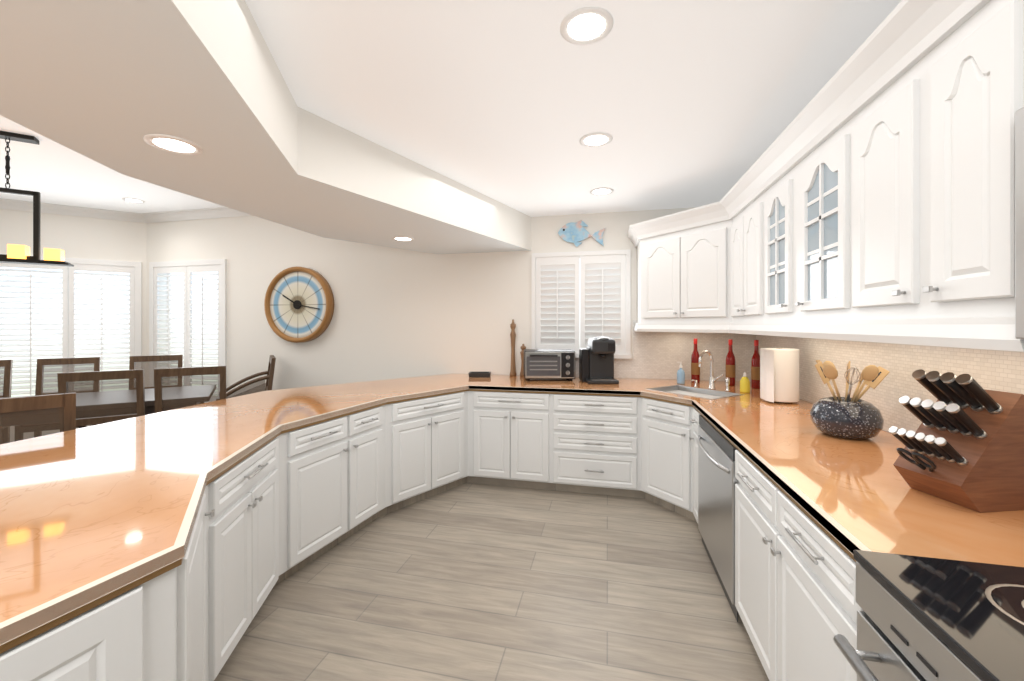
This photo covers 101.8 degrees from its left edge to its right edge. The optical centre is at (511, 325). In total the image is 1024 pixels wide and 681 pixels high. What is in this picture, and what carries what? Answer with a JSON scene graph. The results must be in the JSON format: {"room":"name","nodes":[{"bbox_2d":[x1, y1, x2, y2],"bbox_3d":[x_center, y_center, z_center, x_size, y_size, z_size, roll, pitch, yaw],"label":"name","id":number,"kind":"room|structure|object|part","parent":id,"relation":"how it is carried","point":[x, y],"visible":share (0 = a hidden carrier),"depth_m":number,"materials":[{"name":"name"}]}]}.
{"room":"dining room and kitchen","nodes":[
{"label":"dining room and kitchen","id":0,"kind":"room"},
{"bbox_2d":[0,209,170,428],"bbox_3d":[-7.048,-0.030,4.632,5.058,3.000,0.150,0,0,-32],"label":"wall","id":1,"kind":"structure","parent":0,"point":[89,238],"depth_m":5.46,"materials":[{"name":"white paint"}]},
{"bbox_2d":[0,254,141,396],"bbox_3d":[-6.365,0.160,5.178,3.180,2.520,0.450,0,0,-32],"label":"blinds","id":2,"kind":"object","parent":1,"relation":"attached to","point":[81,308],"visible":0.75,"depth_m":5.45,"materials":[{"name":"white"}]},
{"bbox_2d":[0,115,224,212],"bbox_3d":[-3.729,-1.580,1.700,11.170,0.100,7.650,0,0,13],"label":"ceiling","id":3,"kind":"structure","parent":0,"point":[51,171],"depth_m":4.46,"materials":[{"name":"white paint"}]},
{"bbox_2d":[0,131,73,266],"bbox_3d":[-4.418,-1.015,3.072,1.650,1.026,0.130,0,0,-32],"label":"chandelier","id":4,"kind":"object","parent":3,"relation":"hanging from","point":[18,254],"visible":1,"depth_m":3.37,"materials":[{"name":"black metal"}]},
{"bbox_2d":[122,198,144,202],"bbox_3d":[-4.630,-1.526,5.092,0.210,0.008,0.210,0,0,13],"label":"recessed light","id":5,"kind":"object","parent":3,"relation":"in","point":[133,200],"visible":0.98,"depth_m":5.09,"materials":[{"name":"white glass"}]},
{"bbox_2d":[0,0,530,253],"bbox_3d":[-1.348,-1.175,1.078,2.064,0.710,7.500,0,0,13],"label":"ceiling","id":6,"kind":"structure","parent":0,"point":[110,84],"depth_m":1.77,"materials":[{"name":"white paint"}]},
{"bbox_2d":[143,134,202,154],"bbox_3d":[-1.532,-0.816,1.888,0.210,0.008,0.210,0,0,13],"label":"recessed light","id":7,"kind":"object","parent":6,"relation":"in","point":[173,144],"visible":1,"depth_m":1.88,"materials":[{"name":"white glass"}]},
{"bbox_2d":[392,236,414,240],"bbox_3d":[-1.029,-0.816,3.933,0.210,0.008,0.210,0,0,13],"label":"recessed light","id":8,"kind":"object","parent":6,"relation":"in","point":[401,238],"visible":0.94,"depth_m":3.92,"materials":[{"name":"white"}]},
{"bbox_2d":[147,207,750,391],"bbox_3d":[-1.352,-0.030,5.003,8.010,3.000,0.150,0,0,13],"label":"wall","id":9,"kind":"structure","parent":0,"point":[400,313],"depth_m":4.98,"materials":[{"name":"white paint"}]},
{"bbox_2d":[0,198,252,222],"bbox_3d":[-5.031,-1.475,3.992,7.690,0.110,3.464,0,0,13],"label":"crown molding","id":10,"kind":"structure","parent":9,"relation":"attached to","point":[165,216],"depth_m":5.46,"materials":[{"name":"white"}]},
{"bbox_2d":[149,259,226,392],"bbox_3d":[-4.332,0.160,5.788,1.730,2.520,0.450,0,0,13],"label":"blinds","id":11,"kind":"object","parent":9,"relation":"attached to","point":[198,318],"visible":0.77,"depth_m":5.62,"materials":[{"name":"white wood"}]},
{"bbox_2d":[264,267,333,342],"bbox_3d":[-2.653,-0.255,5.171,0.940,0.940,0.100,0,0,13],"label":"clock","id":12,"kind":"object","parent":9,"relation":"attached to","point":[298,304],"visible":1,"depth_m":5.15,"materials":[{"name":"brown wood"}]},
{"bbox_2d":[558,220,604,246],"bbox_3d":[0.738,-0.976,4.424,0.499,0.290,0.026,0,0,13],"label":"art","id":13,"kind":"object","parent":9,"relation":"attached to","point":[576,233],"visible":0.94,"depth_m":4.43,"materials":[{"name":"paint"}]},
{"bbox_2d":[532,249,631,358],"bbox_3d":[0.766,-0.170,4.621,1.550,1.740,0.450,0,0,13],"label":"blinds","id":14,"kind":"object","parent":9,"relation":"attached to","point":[580,299],"visible":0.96,"depth_m":4.43,"materials":[{"name":"white wood"}]},
{"bbox_2d":[214,483,768,680],"bbox_3d":[-3.655,1.495,2.632,12.700,0.050,9.500,0,0,13],"label":"floor","id":15,"kind":"structure","parent":0,"point":[473,582],"depth_m":2.21,"materials":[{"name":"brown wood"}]},
{"bbox_2d":[0,360,12,397],"bbox_3d":[-5.456,0.920,4.128,0.500,1.100,0.550,0,0,-32],"label":"dining chair","id":16,"kind":"object","parent":15,"relation":"on","point":[6,367],"visible":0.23,"depth_m":4.43,"materials":[{"name":"brown wood"}]},
{"bbox_2d":[0,392,75,443],"bbox_3d":[-2.751,0.920,2.274,0.550,1.100,0.500,0,0,43],"label":"dining chair","id":17,"kind":"object","parent":15,"relation":"on","point":[25,417],"visible":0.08,"depth_m":2.18,"materials":[{"name":"brown wood"}]},
{"bbox_2d":[35,357,100,427],"bbox_3d":[-4.872,0.920,4.495,0.500,1.100,0.550,0,0,-32],"label":"dining chair","id":18,"kind":"object","parent":15,"relation":"on","point":[48,370],"visible":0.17,"depth_m":4.63,"materials":[{"name":"brown wood"}]},
{"bbox_2d":[5,388,154,413],"bbox_3d":[-4.324,1.090,3.923,2.450,0.760,1.000,0,0,-32],"label":"dining table","id":19,"kind":"object","parent":15,"relation":"on","point":[149,402],"depth_m":4.00,"materials":[{"name":"brown wood"}]},
{"bbox_2d":[57,369,144,425],"bbox_3d":[-3.434,0.920,3.567,0.500,1.100,0.550,0,0,-32],"label":"dining chair","id":20,"kind":"object","parent":15,"relation":"on","point":[102,397],"visible":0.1,"depth_m":3.37,"materials":[{"name":"brown wood"}]},
{"bbox_2d":[129,355,182,414],"bbox_3d":[-4.228,0.920,4.899,0.500,1.100,0.550,0,0,-32],"label":"dining chair","id":21,"kind":"object","parent":15,"relation":"on","point":[149,364],"visible":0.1,"depth_m":5.07,"materials":[{"name":"brown wood"}]},
{"bbox_2d":[154,366,225,412],"bbox_3d":[-2.951,0.920,3.870,0.500,1.100,0.550,0,0,-32],"label":"dining chair","id":22,"kind":"object","parent":15,"relation":"on","point":[175,388],"visible":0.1,"depth_m":3.65,"materials":[{"name":"brown wood"}]},
{"bbox_2d":[226,355,275,398],"bbox_3d":[-3.046,0.920,4.784,0.550,1.100,0.580,0,0,-32],"label":"chair","id":23,"kind":"object","parent":15,"relation":"on","point":[259,384],"visible":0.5,"depth_m":4.67,"materials":[{"name":"brown wood"}]},
{"bbox_2d":[139,390,856,680],"bbox_3d":[-0.122,1.030,1.947,3.924,0.880,5.235,0,0,13],"label":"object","id":24,"kind":"object","parent":15,"relation":"on","point":[159,627],"visible":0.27,"depth_m":3.07,"materials":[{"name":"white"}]},
{"bbox_2d":[0,374,491,653],"bbox_3d":[-1.450,0.573,2.250,1.769,0.049,5.238,0,0,13],"label":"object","id":25,"kind":"object","parent":24,"relation":"on","point":[94,515],"depth_m":1.42,"materials":[{"name":"orange stone"}]},
{"bbox_2d":[0,392,862,680],"bbox_3d":[-0.224,0.985,1.552,2.380,0.760,4.325,0,0,13],"label":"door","id":26,"kind":"structure","parent":24,"relation":"attached to","point":[795,617],"depth_m":1.94,"materials":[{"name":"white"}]},
{"bbox_3d":[-0.004,0.949,2.470,2.361,0.577,2.436,0,0,13],"label":"kitchen unit handle","id":27,"kind":"part","parent":26,"relation":"part of","materials":[{"name":"silver metal"}]},
{"bbox_2d":[436,373,759,396],"bbox_3d":[0.809,0.641,3.963,3.008,0.189,0.888,0,0,13],"label":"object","id":28,"kind":"object","parent":24,"relation":"on","point":[627,387],"depth_m":3.80,"materials":[{"name":"orange stone"}]},
{"bbox_2d":[468,372,490,376],"bbox_3d":[-0.343,0.526,4.459,0.232,0.045,0.139,0,0,1],"label":"dish","id":29,"kind":"object","parent":28,"relation":"on","point":[479,374],"visible":1,"depth_m":4.39,"materials":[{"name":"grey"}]},
{"bbox_2d":[510,319,515,375],"bbox_3d":[0.011,0.241,4.511,0.076,0.616,0.076,0,0,13],"label":"pepper mill","id":30,"kind":"object","parent":28,"relation":"on","point":[513,338],"visible":1,"depth_m":4.49,"materials":[{"name":"brown wood"}]},
{"bbox_2d":[520,344,525,376],"bbox_3d":[0.122,0.374,4.496,0.076,0.351,0.076,0,0,13],"label":"pepper mill","id":31,"kind":"object","parent":28,"relation":"on","point":[523,347],"visible":0.71,"depth_m":4.47,"materials":[{"name":"brown wood"}]},
{"bbox_2d":[524,349,574,380],"bbox_3d":[0.372,0.399,4.205,0.500,0.300,0.348,0,0,0],"label":"toaster oven","id":32,"kind":"object","parent":28,"relation":"on","point":[549,363],"visible":1,"depth_m":4.07,"materials":[{"name":"black plastic"}]},
{"bbox_2d":[579,336,618,383],"bbox_3d":[0.835,0.328,4.033,0.325,0.442,0.330,0,0,0],"label":"coffee maker","id":33,"kind":"object","parent":28,"relation":"on","point":[596,360],"visible":1,"depth_m":4.00,"materials":[{"name":"grey plastic"}]},
{"bbox_2d":[677,362,684,383],"bbox_3d":[1.589,0.446,3.914,0.072,0.207,0.072,0,0,13],"label":"soap bottle","id":34,"kind":"object","parent":28,"relation":"on","point":[680,376],"visible":1,"depth_m":3.89,"materials":[{"name":"blue plastic"}]},
{"bbox_2d":[691,339,699,382],"bbox_3d":[1.771,0.339,4.016,0.081,0.420,0.080,0,0,13],"label":"bottle","id":35,"kind":"object","parent":28,"relation":"on","point":[695,370],"visible":0.94,"depth_m":3.99,"materials":[{"name":"red glass"}]},
{"bbox_2d":[691,350,729,391],"bbox_3d":[1.704,0.381,3.584,0.271,0.337,0.256,0,0,13],"label":"faucet","id":36,"kind":"object","parent":28,"relation":"on","point":[712,380],"visible":1,"depth_m":3.56,"materials":[{"name":"silver metal"}]},
{"bbox_2d":[726,339,735,385],"bbox_3d":[2.001,0.339,3.809,0.081,0.420,0.080,0,0,13],"label":"bottle","id":37,"kind":"object","parent":28,"relation":"on","point":[730,367],"visible":0.96,"depth_m":3.78,"materials":[{"name":"red glass"}]},
{"bbox_2d":[740,372,749,392],"bbox_3d":[1.909,0.467,3.410,0.076,0.165,0.076,0,0,13],"label":"soap bottle","id":38,"kind":"object","parent":28,"relation":"on","point":[744,384],"visible":1,"depth_m":3.38,"materials":[{"name":"yellow plastic"}]},
{"bbox_2d":[751,340,759,388],"bbox_3d":[2.135,0.339,3.635,0.081,0.420,0.080,0,0,13],"label":"bottle","id":39,"kind":"object","parent":28,"relation":"on","point":[755,371],"visible":0.96,"depth_m":3.61,"materials":[{"name":"red glass"}]},
{"bbox_2d":[696,415,737,621],"bbox_3d":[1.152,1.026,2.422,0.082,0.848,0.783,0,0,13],"label":"dishwasher","id":40,"kind":"object","parent":24,"relation":"in","point":[717,480],"visible":0.85,"depth_m":2.29,"materials":[{"name":"silver metal"}]},
{"bbox_2d":[640,389,1023,566],"bbox_3d":[1.350,0.640,2.139,1.140,0.188,2.428,0,0,13],"label":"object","id":41,"kind":"object","parent":24,"relation":"on","point":[852,490],"depth_m":1.40,"materials":[{"name":"orange stone"}]},
{"bbox_2d":[760,348,798,402],"bbox_3d":[1.933,0.359,2.996,0.240,0.380,0.277,0,0,13],"label":"paper towel roll","id":42,"kind":"object","parent":41,"relation":"on","point":[779,375],"visible":1,"depth_m":2.91,"materials":[{"name":"white paper"}]},
{"bbox_2d":[810,397,883,439],"bbox_3d":[1.667,0.459,2.080,0.290,0.180,0.290,0,0,13],"label":"utensil crock","id":43,"kind":"object","parent":41,"relation":"on","point":[860,419],"visible":0.96,"depth_m":1.99,"materials":[{"name":"grey stone"}]},
{"bbox_2d":[815,360,889,401],"bbox_3d":[1.669,0.284,2.080,0.282,0.206,0.304,0,0,13],"label":"utensils","id":44,"kind":"object","parent":43,"relation":"in","point":[873,376],"visible":0.98,"depth_m":2.02,"materials":[{"name":"brown wood"}]},
{"bbox_2d":[888,369,1023,512],"bbox_3d":[1.473,0.347,1.326,0.487,0.403,0.190,0,0,-7],"label":"knife block","id":45,"kind":"object","parent":41,"relation":"on","point":[964,444],"visible":1,"depth_m":1.25,"materials":[{"name":"brown wood"}]},
{"bbox_2d":[833,550,1023,680],"bbox_3d":[1.101,0.996,0.560,0.864,0.909,0.753,0,0,13],"label":"range","id":46,"kind":"object","parent":15,"relation":"on","point":[919,618],"visible":0.98,"depth_m":0.84,"materials":[{"name":"silver metal"}]},
{"bbox_2d":[245,0,901,216],"bbox_3d":[0.060,-1.360,0.756,3.060,0.340,7.500,0,0,13],"label":"ceiling","id":47,"kind":"structure","parent":0,"point":[683,103],"depth_m":2.05,"materials":[{"name":"white paint"}]},
{"bbox_2d":[560,6,613,44],"bbox_3d":[0.296,-1.186,1.656,0.210,0.008,0.210,0,0,13],"label":"recessed light","id":48,"kind":"object","parent":47,"relation":"in","point":[586,25],"visible":1,"depth_m":1.65,"materials":[{"name":"white glass"}]},
{"bbox_2d":[579,132,612,146],"bbox_3d":[0.538,-1.186,2.667,0.210,0.008,0.210,0,0,13],"label":"recessed light","id":49,"kind":"object","parent":47,"relation":"in","point":[597,139],"visible":1,"depth_m":2.66,"materials":[{"name":"white glass"}]},
{"bbox_2d":[590,187,613,194],"bbox_3d":[0.795,-1.186,3.692,0.210,0.008,0.210,0,0,13],"label":"recessed light","id":50,"kind":"object","parent":47,"relation":"in","point":[602,191],"visible":1,"depth_m":3.68,"materials":[{"name":"white glass"}]},
{"bbox_3d":[1.641,-0.030,0.470,0.150,3.000,7.650,0,0,13],"label":"wall","id":51,"kind":"structure","parent":0,"visible":0},
{"bbox_2d":[575,320,754,380],"bbox_3d":[1.282,0.250,4.319,2.250,0.600,0.008,0,0,13],"label":"backsplash","id":52,"kind":"structure","parent":51,"relation":"attached to","point":[658,355],"depth_m":4.22,"materials":[{"name":"tile"}]},
{"bbox_2d":[627,203,714,332],"bbox_3d":[1.369,-0.436,3.728,0.600,0.988,1.099,0,0,13],"label":"upper cabinet","id":53,"kind":"object","parent":51,"relation":"attached to","point":[700,219],"depth_m":3.57,"materials":[{"name":"white wood"}]},
{"bbox_2d":[643,0,1022,317],"bbox_3d":[1.183,-0.405,2.397,0.603,0.678,2.842,0,0,13],"label":"doors","id":54,"kind":"structure","parent":53,"relation":"attached to","point":[976,89],"depth_m":1.30,"materials":[{"name":"white wood"}]},
{"bbox_2d":[770,164,837,304],"bbox_3d":[1.400,-0.405,2.029,0.001,0.588,0.750,0,0,13],"label":"glass pane","id":55,"kind":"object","parent":54,"relation":"attached to","point":[831,237],"depth_m":1.86,"materials":[{"name":"clear glass"}]},
{"bbox_2d":[715,0,1023,351],"bbox_3d":[1.533,-0.436,1.746,0.606,0.988,4.888,0,0,13],"label":"upper cabinet","id":56,"kind":"object","parent":51,"relation":"attached to","point":[905,43],"depth_m":1.38,"materials":[{"name":"white wood"}]},
{"bbox_2d":[1015,107,1023,338],"bbox_3d":[1.275,-0.220,0.475,0.542,0.500,0.776,0,0,13],"label":"microwave","id":57,"kind":"object","parent":56,"relation":"attached to","point":[1019,223],"visible":0.95,"depth_m":0.90,"materials":[{"name":"silver metal"}]},
{"bbox_2d":[755,335,1023,431],"bbox_3d":[1.905,0.250,1.975,0.008,0.600,4.300,0,0,13],"label":"backsplash","id":58,"kind":"structure","parent":51,"relation":"attached to","point":[996,370],"depth_m":2.09,"materials":[{"name":"tile"}]}
]}

